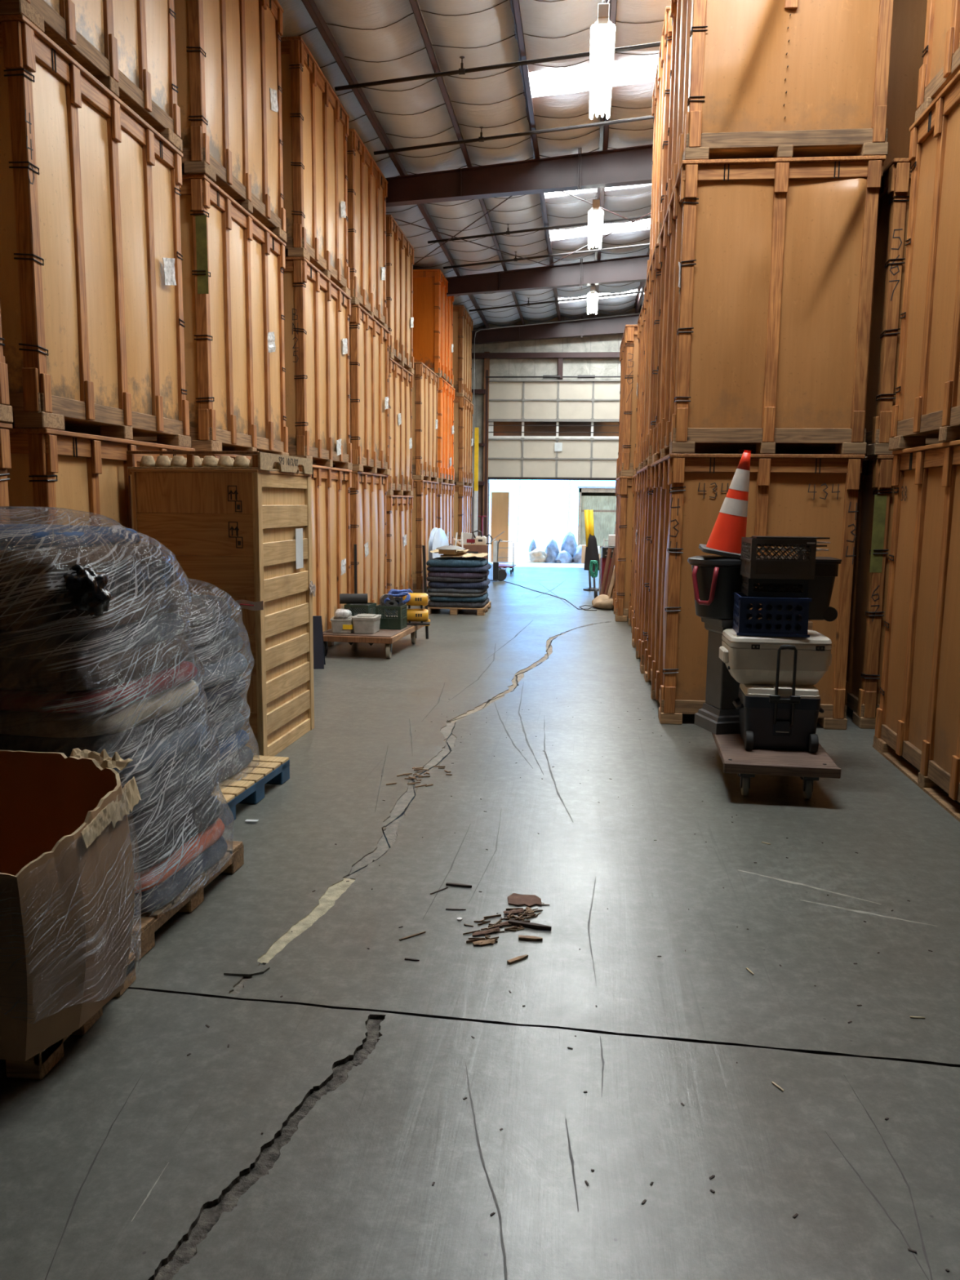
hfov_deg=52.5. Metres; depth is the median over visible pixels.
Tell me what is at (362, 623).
tub
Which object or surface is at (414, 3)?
roof purlin
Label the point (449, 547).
dome
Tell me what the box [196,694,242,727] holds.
blanket
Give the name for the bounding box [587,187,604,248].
strip light
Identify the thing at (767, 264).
vault
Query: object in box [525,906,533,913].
flake
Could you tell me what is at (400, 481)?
vault
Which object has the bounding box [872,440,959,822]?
vault
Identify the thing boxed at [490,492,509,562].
board
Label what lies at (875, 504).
vault
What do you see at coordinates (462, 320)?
vault
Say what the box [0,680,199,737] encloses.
blanket
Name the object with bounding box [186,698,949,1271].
floor grit
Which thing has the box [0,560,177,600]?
blanket
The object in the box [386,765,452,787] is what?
pile
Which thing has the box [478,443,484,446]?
wall
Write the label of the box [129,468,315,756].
crate
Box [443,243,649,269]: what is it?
sprinkler line
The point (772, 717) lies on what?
cooler
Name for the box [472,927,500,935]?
flake
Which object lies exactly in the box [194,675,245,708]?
blanket
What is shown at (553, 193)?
window
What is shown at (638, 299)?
roof purlin
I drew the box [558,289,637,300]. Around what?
window
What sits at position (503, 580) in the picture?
power cable
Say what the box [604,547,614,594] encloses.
wooden plank
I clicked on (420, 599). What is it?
cylinder
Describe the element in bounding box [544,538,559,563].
tree
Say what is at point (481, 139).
sprinkler line
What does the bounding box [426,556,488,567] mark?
folded blanket
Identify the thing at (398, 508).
vault
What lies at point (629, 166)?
roof beam
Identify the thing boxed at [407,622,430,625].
board
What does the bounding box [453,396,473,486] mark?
vault
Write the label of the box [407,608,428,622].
cylinder
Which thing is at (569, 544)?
tree
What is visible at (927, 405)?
vault
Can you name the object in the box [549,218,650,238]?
window
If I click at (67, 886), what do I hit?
carton
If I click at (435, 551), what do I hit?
sheet
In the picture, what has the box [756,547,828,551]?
folder
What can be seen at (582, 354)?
beam
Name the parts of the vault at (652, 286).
panel, lid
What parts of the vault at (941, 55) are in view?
rail, panel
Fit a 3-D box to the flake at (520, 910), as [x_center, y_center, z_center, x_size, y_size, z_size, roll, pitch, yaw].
[0.150,1.208,4.339,0.090,0.012,0.040,-2,8,-17]
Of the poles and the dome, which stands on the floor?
the poles
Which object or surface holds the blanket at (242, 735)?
on the blanket at (246, 752)
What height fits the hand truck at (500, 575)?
0.965 m
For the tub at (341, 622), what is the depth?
11.34 m
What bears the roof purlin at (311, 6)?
attached to the ceiling
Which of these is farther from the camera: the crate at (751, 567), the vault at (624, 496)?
the vault at (624, 496)
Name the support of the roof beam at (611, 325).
attached to the wall
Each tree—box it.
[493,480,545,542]
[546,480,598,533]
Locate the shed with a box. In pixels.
[577,486,616,558]
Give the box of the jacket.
[584,533,599,570]
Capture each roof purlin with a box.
[301,0,488,328]
[408,0,525,324]
[509,0,560,321]
[593,0,617,317]
[633,245,649,313]
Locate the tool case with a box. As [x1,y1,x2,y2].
[601,546,614,557]
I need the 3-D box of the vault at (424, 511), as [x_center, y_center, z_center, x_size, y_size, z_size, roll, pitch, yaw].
[-1.753,-2.159,20.054,1.510,2.208,2.160,1,8,6]
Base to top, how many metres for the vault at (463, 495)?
2.208 m
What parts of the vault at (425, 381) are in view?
panel, rail, lid, rail, panel, rail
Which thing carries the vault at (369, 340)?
on the vault at (368, 491)
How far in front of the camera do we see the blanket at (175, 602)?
3.86 m
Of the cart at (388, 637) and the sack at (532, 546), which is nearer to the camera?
the cart at (388, 637)
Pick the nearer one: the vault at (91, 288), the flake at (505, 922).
the flake at (505, 922)
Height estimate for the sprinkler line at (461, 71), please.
0.996 m
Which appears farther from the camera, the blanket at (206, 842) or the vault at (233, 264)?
the vault at (233, 264)
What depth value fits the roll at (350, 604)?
11.97 m
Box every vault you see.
[0,0,182,151]
[0,13,191,448]
[0,306,13,422]
[0,422,12,523]
[7,428,195,528]
[132,173,288,456]
[173,0,286,242]
[193,453,251,460]
[280,35,350,296]
[283,256,352,470]
[297,464,351,646]
[312,304,390,475]
[346,128,387,328]
[350,471,388,614]
[386,214,414,374]
[386,357,413,495]
[386,495,413,597]
[410,480,439,592]
[412,361,439,482]
[413,269,453,386]
[437,377,455,484]
[437,482,454,545]
[452,305,473,403]
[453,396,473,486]
[453,485,472,553]
[612,476,633,622]
[616,324,639,478]
[627,473,638,632]
[631,464,653,673]
[633,301,645,475]
[638,243,661,470]
[644,453,865,729]
[646,6,672,278]
[652,155,886,462]
[662,0,893,223]
[833,157,941,456]
[844,454,894,728]
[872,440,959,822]
[883,0,927,169]
[888,70,959,450]
[915,0,959,120]
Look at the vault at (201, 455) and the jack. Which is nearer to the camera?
the vault at (201, 455)
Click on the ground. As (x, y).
(542, 535)
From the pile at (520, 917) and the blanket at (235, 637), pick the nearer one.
the pile at (520, 917)
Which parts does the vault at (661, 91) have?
panel, lid, rail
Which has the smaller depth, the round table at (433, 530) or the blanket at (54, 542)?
the blanket at (54, 542)
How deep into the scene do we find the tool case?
17.95 m
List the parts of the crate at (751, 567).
corner post, corner post, corner post, corner post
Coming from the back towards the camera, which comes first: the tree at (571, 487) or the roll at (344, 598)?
the tree at (571, 487)
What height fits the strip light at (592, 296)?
0.654 m
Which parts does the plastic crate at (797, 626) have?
corner post, floor plate, corner post, corner post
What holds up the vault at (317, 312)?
on the vault at (331, 486)
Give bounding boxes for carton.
[0,747,141,1061]
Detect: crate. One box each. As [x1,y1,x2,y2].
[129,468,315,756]
[343,602,376,616]
[375,593,407,630]
[732,591,812,637]
[739,537,817,579]
[741,575,808,597]
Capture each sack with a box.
[526,547,547,563]
[528,538,536,558]
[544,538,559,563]
[555,550,572,563]
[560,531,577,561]
[572,544,582,563]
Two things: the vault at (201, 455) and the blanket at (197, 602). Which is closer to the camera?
the blanket at (197, 602)
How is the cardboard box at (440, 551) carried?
on the sheet at (435, 551)
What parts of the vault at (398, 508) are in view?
lid, panel, rail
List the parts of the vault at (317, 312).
panel, rail, rail, lid, rail, panel, rail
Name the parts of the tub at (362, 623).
lid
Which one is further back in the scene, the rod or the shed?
the shed
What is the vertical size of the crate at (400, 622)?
0.416 m
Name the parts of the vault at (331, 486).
rail, lid, panel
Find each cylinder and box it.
[402,592,427,608]
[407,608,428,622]
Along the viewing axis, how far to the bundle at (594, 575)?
17.74 m
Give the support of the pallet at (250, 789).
on the floor
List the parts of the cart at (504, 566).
push frame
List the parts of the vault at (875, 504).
rail, panel, rail, rail, lid, panel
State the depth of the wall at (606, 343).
28.38 m
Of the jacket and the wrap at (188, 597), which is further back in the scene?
the jacket
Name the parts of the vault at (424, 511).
panel, rail, rail, lid, panel, rail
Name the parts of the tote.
lid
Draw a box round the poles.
[582,509,598,591]
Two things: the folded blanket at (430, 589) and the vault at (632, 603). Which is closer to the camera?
the vault at (632, 603)
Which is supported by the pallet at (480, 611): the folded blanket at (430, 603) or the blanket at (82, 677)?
the folded blanket at (430, 603)
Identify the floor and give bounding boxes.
[0,562,959,1279]
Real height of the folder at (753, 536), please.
0.010 m
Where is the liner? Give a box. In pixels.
[52,564,111,619]
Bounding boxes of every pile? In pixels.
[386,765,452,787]
[462,902,549,946]
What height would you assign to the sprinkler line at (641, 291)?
0.996 m
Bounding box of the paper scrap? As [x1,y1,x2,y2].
[244,819,258,822]
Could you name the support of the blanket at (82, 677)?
on the blanket at (85, 700)
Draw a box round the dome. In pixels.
[435,543,465,550]
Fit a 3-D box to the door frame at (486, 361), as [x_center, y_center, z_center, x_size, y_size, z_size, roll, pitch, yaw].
[0.174,-5.364,28.809,0.150,6.120,0.140,1,8,6]
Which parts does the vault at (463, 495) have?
panel, rail, panel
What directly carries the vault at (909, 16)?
on the vault at (894, 197)
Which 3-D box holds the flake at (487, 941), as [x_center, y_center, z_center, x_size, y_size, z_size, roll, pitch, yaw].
[0.017,1.250,4.035,0.090,0.012,0.039,-1,8,-14]
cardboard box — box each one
[438,549,456,554]
[453,537,494,560]
[581,545,586,563]
[760,617,813,630]
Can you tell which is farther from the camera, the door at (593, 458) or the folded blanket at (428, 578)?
the door at (593, 458)
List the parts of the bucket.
carry handle, lid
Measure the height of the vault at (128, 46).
2.208 m
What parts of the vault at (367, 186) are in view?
lid, rail, panel, rail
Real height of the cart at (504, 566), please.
0.833 m
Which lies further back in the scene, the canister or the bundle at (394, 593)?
the canister
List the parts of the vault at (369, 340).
panel, lid, panel, rail, rail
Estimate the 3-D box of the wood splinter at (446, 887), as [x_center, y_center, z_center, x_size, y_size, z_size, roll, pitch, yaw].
[-0.192,1.178,4.575,0.006,0.004,0.110,8,11,44]
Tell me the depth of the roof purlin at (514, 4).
12.70 m
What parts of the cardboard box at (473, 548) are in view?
black panel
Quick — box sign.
[312,615,325,669]
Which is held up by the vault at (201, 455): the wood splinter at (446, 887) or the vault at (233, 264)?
the vault at (233, 264)
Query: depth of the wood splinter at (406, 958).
3.88 m
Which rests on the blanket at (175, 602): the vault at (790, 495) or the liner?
the liner
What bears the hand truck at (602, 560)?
on the floor
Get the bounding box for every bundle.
[383,589,413,604]
[589,560,598,577]
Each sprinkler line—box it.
[334,41,660,91]
[373,115,653,155]
[427,214,650,243]
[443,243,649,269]
[469,290,644,311]
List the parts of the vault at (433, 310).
panel, rail, lid, rail, panel, rail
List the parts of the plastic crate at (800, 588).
corner post, corner post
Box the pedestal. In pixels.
[693,617,760,734]
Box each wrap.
[0,506,234,915]
[168,577,260,788]
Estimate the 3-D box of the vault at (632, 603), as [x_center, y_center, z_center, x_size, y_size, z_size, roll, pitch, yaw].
[2.890,-1.175,13.496,1.511,2.208,2.160,1,8,6]
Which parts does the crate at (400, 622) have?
strap coil, strap coil, strap coil, corner post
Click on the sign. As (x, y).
(319, 661)
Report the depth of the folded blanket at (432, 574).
15.62 m
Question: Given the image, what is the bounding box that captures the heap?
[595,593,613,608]
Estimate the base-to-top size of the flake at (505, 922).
0.012 m
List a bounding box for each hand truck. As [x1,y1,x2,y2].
[490,538,506,581]
[594,557,611,599]
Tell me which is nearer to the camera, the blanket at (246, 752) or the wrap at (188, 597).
the wrap at (188, 597)
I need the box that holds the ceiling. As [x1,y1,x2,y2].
[277,0,670,329]
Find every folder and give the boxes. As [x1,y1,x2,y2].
[751,535,830,539]
[756,543,826,546]
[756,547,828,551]
[807,541,830,543]
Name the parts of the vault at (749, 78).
rail, panel, rail, panel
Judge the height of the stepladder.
1.228 m
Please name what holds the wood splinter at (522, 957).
on the floor
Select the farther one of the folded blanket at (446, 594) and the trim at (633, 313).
the trim at (633, 313)
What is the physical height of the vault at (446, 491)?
2.208 m
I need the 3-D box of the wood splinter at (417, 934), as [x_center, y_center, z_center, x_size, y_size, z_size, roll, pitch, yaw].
[-0.283,1.244,4.097,0.130,0.005,0.008,-6,10,-37]
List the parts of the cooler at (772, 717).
handle, lid, pull handle, handle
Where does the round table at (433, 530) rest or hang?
on the floor
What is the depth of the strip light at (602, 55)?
10.24 m
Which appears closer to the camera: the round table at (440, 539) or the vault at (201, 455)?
the vault at (201, 455)
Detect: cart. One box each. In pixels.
[323,544,430,658]
[497,541,515,573]
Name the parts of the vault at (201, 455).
rail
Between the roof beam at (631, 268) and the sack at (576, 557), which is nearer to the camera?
the roof beam at (631, 268)
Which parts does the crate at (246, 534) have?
panel, lid, panel, post, panel, post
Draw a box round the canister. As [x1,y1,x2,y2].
[608,534,615,546]
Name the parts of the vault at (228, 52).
panel, rail, panel, rail, rail, lid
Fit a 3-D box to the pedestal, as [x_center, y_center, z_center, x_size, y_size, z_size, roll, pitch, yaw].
[1.738,0.232,6.798,0.330,0.785,0.330,-1,8,-14]
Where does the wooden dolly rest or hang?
on the floor
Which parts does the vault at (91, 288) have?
rail, panel, rail, lid, rail, panel, rail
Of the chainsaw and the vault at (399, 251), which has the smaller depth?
the vault at (399, 251)
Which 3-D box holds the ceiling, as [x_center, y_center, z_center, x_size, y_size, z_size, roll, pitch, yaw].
[2.162,-6.963,10.386,12.200,1.254,35.850,1,8,6]
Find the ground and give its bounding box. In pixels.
[488,524,584,564]
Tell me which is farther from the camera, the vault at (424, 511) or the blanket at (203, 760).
the vault at (424, 511)
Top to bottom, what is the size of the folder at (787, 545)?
0.010 m
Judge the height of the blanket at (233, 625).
0.152 m
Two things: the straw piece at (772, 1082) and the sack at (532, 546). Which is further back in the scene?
the sack at (532, 546)
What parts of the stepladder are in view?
rail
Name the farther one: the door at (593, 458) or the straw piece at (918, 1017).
the door at (593, 458)
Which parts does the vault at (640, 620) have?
panel, lid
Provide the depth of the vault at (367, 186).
13.77 m
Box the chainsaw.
[466,529,493,545]
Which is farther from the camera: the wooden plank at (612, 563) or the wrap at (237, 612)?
the wooden plank at (612, 563)
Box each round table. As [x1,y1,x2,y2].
[427,527,437,571]
[431,528,448,558]
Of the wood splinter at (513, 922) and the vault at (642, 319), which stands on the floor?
the wood splinter at (513, 922)
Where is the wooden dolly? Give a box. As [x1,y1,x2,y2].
[711,733,840,799]
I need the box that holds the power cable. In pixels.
[502,580,596,610]
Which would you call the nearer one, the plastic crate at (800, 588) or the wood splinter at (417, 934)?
the wood splinter at (417, 934)
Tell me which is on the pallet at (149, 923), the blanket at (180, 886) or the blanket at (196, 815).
the blanket at (180, 886)
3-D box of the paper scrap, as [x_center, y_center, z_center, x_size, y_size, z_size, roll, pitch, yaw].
[-1.292,1.022,5.515,0.070,0.002,0.030,1,8,6]
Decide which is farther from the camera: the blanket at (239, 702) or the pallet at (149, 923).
the blanket at (239, 702)
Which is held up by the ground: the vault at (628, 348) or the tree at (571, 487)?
the tree at (571, 487)
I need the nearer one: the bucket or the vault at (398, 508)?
the bucket
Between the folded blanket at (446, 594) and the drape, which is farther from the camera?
the drape
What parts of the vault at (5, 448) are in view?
lid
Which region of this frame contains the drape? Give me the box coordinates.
[607,567,615,595]
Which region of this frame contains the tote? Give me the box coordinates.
[755,555,841,622]
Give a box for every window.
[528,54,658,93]
[544,188,596,195]
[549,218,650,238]
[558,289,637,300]
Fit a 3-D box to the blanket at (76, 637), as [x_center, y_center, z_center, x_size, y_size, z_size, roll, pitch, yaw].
[-1.920,-0.046,4.299,1.010,0.113,0.928,2,8,10]
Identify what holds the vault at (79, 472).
on the floor
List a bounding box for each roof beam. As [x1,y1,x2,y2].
[385,144,653,206]
[445,254,648,296]
[471,312,639,344]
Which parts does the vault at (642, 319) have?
lid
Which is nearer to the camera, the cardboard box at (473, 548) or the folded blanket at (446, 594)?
the folded blanket at (446, 594)
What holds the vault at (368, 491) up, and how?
on the floor
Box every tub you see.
[329,608,353,633]
[351,613,381,634]
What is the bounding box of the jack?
[478,515,486,536]
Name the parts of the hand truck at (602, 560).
rail, panel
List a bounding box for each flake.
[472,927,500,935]
[472,938,495,945]
[494,919,515,927]
[502,908,524,914]
[507,893,541,906]
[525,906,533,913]
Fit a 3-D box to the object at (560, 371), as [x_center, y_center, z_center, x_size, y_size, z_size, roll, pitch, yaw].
[2.332,-7.863,28.213,0.140,0.580,0.160,1,8,6]
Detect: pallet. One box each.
[5,952,136,1079]
[126,450,312,474]
[129,840,244,960]
[211,755,289,823]
[422,601,491,615]
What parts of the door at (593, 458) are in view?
cross rail, panel, cross rail, panel, cross rail, cross rail, panel, panel, cross rail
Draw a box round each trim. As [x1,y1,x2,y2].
[297,0,663,325]
[471,313,639,543]
[475,313,618,427]
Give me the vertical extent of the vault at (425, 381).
2.208 m
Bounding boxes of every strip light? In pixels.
[586,284,598,314]
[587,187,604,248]
[589,0,615,119]
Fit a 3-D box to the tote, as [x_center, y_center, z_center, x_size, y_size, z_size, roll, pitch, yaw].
[2.174,-0.355,6.709,0.525,0.423,0.360,1,8,6]
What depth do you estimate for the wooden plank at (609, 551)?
17.47 m
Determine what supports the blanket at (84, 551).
on the blanket at (49, 597)
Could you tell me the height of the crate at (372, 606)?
0.280 m
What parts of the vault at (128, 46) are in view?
rail, panel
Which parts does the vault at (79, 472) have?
panel, rail, panel, lid, rail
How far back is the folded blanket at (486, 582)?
15.63 m
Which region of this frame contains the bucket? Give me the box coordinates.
[687,555,759,619]
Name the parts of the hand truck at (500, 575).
toe frame, handle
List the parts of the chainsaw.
handle, motor, handle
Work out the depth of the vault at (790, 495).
7.85 m
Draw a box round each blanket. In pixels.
[0,524,138,550]
[0,542,163,574]
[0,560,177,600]
[0,586,185,631]
[0,613,186,658]
[0,635,188,691]
[0,661,197,713]
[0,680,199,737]
[0,701,200,757]
[107,721,206,786]
[121,746,213,817]
[127,774,214,844]
[131,795,221,873]
[133,817,225,893]
[133,836,226,916]
[178,617,238,648]
[179,594,231,627]
[185,635,243,666]
[192,652,249,688]
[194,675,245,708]
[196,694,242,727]
[203,712,244,747]
[208,728,248,761]
[208,745,252,785]
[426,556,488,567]
[426,574,488,582]
[426,589,488,596]
[427,563,491,572]
[427,569,489,578]
[427,585,488,593]
[427,597,488,608]
[428,577,490,588]
[428,592,488,602]
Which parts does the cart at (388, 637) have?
push post, rail, rail, push post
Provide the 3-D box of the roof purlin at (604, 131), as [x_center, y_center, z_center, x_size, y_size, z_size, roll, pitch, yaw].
[1.397,-6.821,10.412,0.130,0.200,35.700,1,8,6]
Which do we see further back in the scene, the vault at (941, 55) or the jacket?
the jacket
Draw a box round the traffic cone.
[698,449,751,559]
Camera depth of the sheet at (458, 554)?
15.91 m
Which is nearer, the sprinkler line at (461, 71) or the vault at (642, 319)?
the sprinkler line at (461, 71)
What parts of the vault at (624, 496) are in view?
rail, lid, rail, panel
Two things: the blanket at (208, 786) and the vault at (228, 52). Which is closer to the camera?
the blanket at (208, 786)
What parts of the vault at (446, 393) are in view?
panel, rail, lid, rail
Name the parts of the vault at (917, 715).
rail, panel, lid, rail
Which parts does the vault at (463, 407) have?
panel, rail, rail, lid, panel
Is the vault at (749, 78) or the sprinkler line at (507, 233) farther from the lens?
the sprinkler line at (507, 233)
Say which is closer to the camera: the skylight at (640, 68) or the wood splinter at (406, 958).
the wood splinter at (406, 958)
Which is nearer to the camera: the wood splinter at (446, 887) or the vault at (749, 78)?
the wood splinter at (446, 887)
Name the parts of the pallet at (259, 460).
rail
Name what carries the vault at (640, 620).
on the floor
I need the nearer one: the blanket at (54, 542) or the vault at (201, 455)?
the blanket at (54, 542)
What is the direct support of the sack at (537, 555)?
on the ground
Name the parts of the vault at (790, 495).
rail, panel, rail, rail, lid, panel, rail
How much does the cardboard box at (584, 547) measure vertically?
0.622 m
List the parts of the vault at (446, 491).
panel, lid, rail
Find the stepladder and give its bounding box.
[454,532,463,550]
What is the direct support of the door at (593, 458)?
attached to the door frame at (486, 361)
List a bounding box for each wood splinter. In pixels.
[399,931,425,940]
[404,957,419,960]
[430,887,448,894]
[445,882,471,887]
[445,908,466,910]
[506,954,528,964]
[507,919,551,930]
[518,935,542,941]
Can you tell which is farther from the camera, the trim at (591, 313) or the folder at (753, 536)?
the trim at (591, 313)
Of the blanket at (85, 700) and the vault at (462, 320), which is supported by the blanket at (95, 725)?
the blanket at (85, 700)
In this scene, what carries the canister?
on the tool case
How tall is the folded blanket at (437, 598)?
0.092 m
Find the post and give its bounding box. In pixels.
[473,427,478,543]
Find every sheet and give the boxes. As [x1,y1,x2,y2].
[430,549,469,553]
[440,551,488,557]
[460,532,471,544]
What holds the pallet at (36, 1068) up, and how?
on the floor
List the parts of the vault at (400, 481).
rail, rail, panel, lid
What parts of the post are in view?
post, post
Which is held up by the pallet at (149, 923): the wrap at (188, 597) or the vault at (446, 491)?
the wrap at (188, 597)
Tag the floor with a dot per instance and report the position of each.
(135, 1156)
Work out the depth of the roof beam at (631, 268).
21.33 m
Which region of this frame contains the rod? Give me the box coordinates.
[393,191,650,266]
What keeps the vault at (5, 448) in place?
on the floor
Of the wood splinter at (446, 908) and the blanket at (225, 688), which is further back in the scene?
the blanket at (225, 688)
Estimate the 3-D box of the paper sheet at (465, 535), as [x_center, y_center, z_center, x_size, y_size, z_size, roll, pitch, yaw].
[-0.308,-2.257,21.655,0.265,0.282,0.051,1,8,0]
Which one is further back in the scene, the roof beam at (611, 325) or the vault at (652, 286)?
the roof beam at (611, 325)
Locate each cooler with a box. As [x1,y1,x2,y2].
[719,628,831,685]
[733,644,824,752]
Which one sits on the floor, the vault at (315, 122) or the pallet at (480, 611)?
the pallet at (480, 611)
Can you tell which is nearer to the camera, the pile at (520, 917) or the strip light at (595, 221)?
the pile at (520, 917)
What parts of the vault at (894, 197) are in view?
rail, panel, rail, lid, panel, rail, rail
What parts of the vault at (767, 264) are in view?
rail, panel, rail, rail, lid, panel, rail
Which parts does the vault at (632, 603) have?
panel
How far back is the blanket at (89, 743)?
3.91 m
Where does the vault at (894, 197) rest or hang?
on the vault at (875, 504)
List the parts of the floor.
spalled plate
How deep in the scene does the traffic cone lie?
6.51 m
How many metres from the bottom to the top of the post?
3.850 m
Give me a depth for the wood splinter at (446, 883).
4.63 m
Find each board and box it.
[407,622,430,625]
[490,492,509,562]
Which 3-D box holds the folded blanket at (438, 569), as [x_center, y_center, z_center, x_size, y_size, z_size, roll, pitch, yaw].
[-0.332,-1.215,16.135,0.978,0.109,1.140,2,8,7]
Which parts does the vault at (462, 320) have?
panel, rail, lid, panel, rail, rail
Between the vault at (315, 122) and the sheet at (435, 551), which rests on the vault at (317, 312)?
the vault at (315, 122)
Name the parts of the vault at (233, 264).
rail, panel, rail, lid, rail, panel, rail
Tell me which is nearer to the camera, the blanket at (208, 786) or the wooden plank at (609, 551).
the blanket at (208, 786)
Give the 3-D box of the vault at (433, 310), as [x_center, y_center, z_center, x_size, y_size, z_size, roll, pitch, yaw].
[-1.474,-6.861,21.738,1.512,2.208,2.160,1,8,6]
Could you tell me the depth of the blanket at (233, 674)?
5.78 m
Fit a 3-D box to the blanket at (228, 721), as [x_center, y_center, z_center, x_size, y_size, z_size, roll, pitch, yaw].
[-1.945,0.535,5.954,0.862,0.124,0.779,2,8,10]
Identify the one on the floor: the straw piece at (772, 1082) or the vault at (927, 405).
the straw piece at (772, 1082)
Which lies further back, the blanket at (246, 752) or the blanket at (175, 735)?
the blanket at (246, 752)
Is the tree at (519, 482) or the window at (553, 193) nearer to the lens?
the window at (553, 193)
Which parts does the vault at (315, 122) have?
rail, panel, rail, lid, panel, rail, rail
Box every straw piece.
[771,1081,784,1091]
[910,1016,924,1018]
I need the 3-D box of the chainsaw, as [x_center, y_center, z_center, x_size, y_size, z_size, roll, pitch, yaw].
[-0.007,-2.269,21.514,0.577,0.326,0.186,1,8,6]
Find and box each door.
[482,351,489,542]
[484,369,620,536]
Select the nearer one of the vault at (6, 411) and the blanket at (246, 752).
the vault at (6, 411)
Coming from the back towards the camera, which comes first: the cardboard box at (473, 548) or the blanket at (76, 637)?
the cardboard box at (473, 548)
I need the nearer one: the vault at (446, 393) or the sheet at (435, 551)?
the sheet at (435, 551)
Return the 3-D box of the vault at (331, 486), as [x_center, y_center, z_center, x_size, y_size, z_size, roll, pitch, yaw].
[-2.579,-1.036,12.125,1.512,2.208,2.160,1,8,6]
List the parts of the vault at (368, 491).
lid, panel, rail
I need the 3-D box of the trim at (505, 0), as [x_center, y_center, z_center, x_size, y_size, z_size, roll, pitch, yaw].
[2.139,-6.942,10.163,12.203,1.235,35.292,1,8,6]
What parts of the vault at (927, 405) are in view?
rail, panel, lid, rail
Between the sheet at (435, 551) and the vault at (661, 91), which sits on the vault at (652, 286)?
the vault at (661, 91)
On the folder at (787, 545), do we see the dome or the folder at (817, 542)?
the folder at (817, 542)
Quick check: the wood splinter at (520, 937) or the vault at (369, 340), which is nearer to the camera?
the wood splinter at (520, 937)
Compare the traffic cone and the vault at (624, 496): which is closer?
the traffic cone
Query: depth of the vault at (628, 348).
14.62 m
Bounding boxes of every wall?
[454,308,641,561]
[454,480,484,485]
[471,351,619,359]
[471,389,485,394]
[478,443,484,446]
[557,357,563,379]
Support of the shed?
on the ground
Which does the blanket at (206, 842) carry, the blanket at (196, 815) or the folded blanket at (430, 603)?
the blanket at (196, 815)
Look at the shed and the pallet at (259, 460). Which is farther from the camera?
the shed
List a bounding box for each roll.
[339,593,368,604]
[350,604,370,613]
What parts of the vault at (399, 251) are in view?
rail, lid, panel, rail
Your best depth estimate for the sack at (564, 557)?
30.93 m
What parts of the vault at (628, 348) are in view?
rail, lid, rail, panel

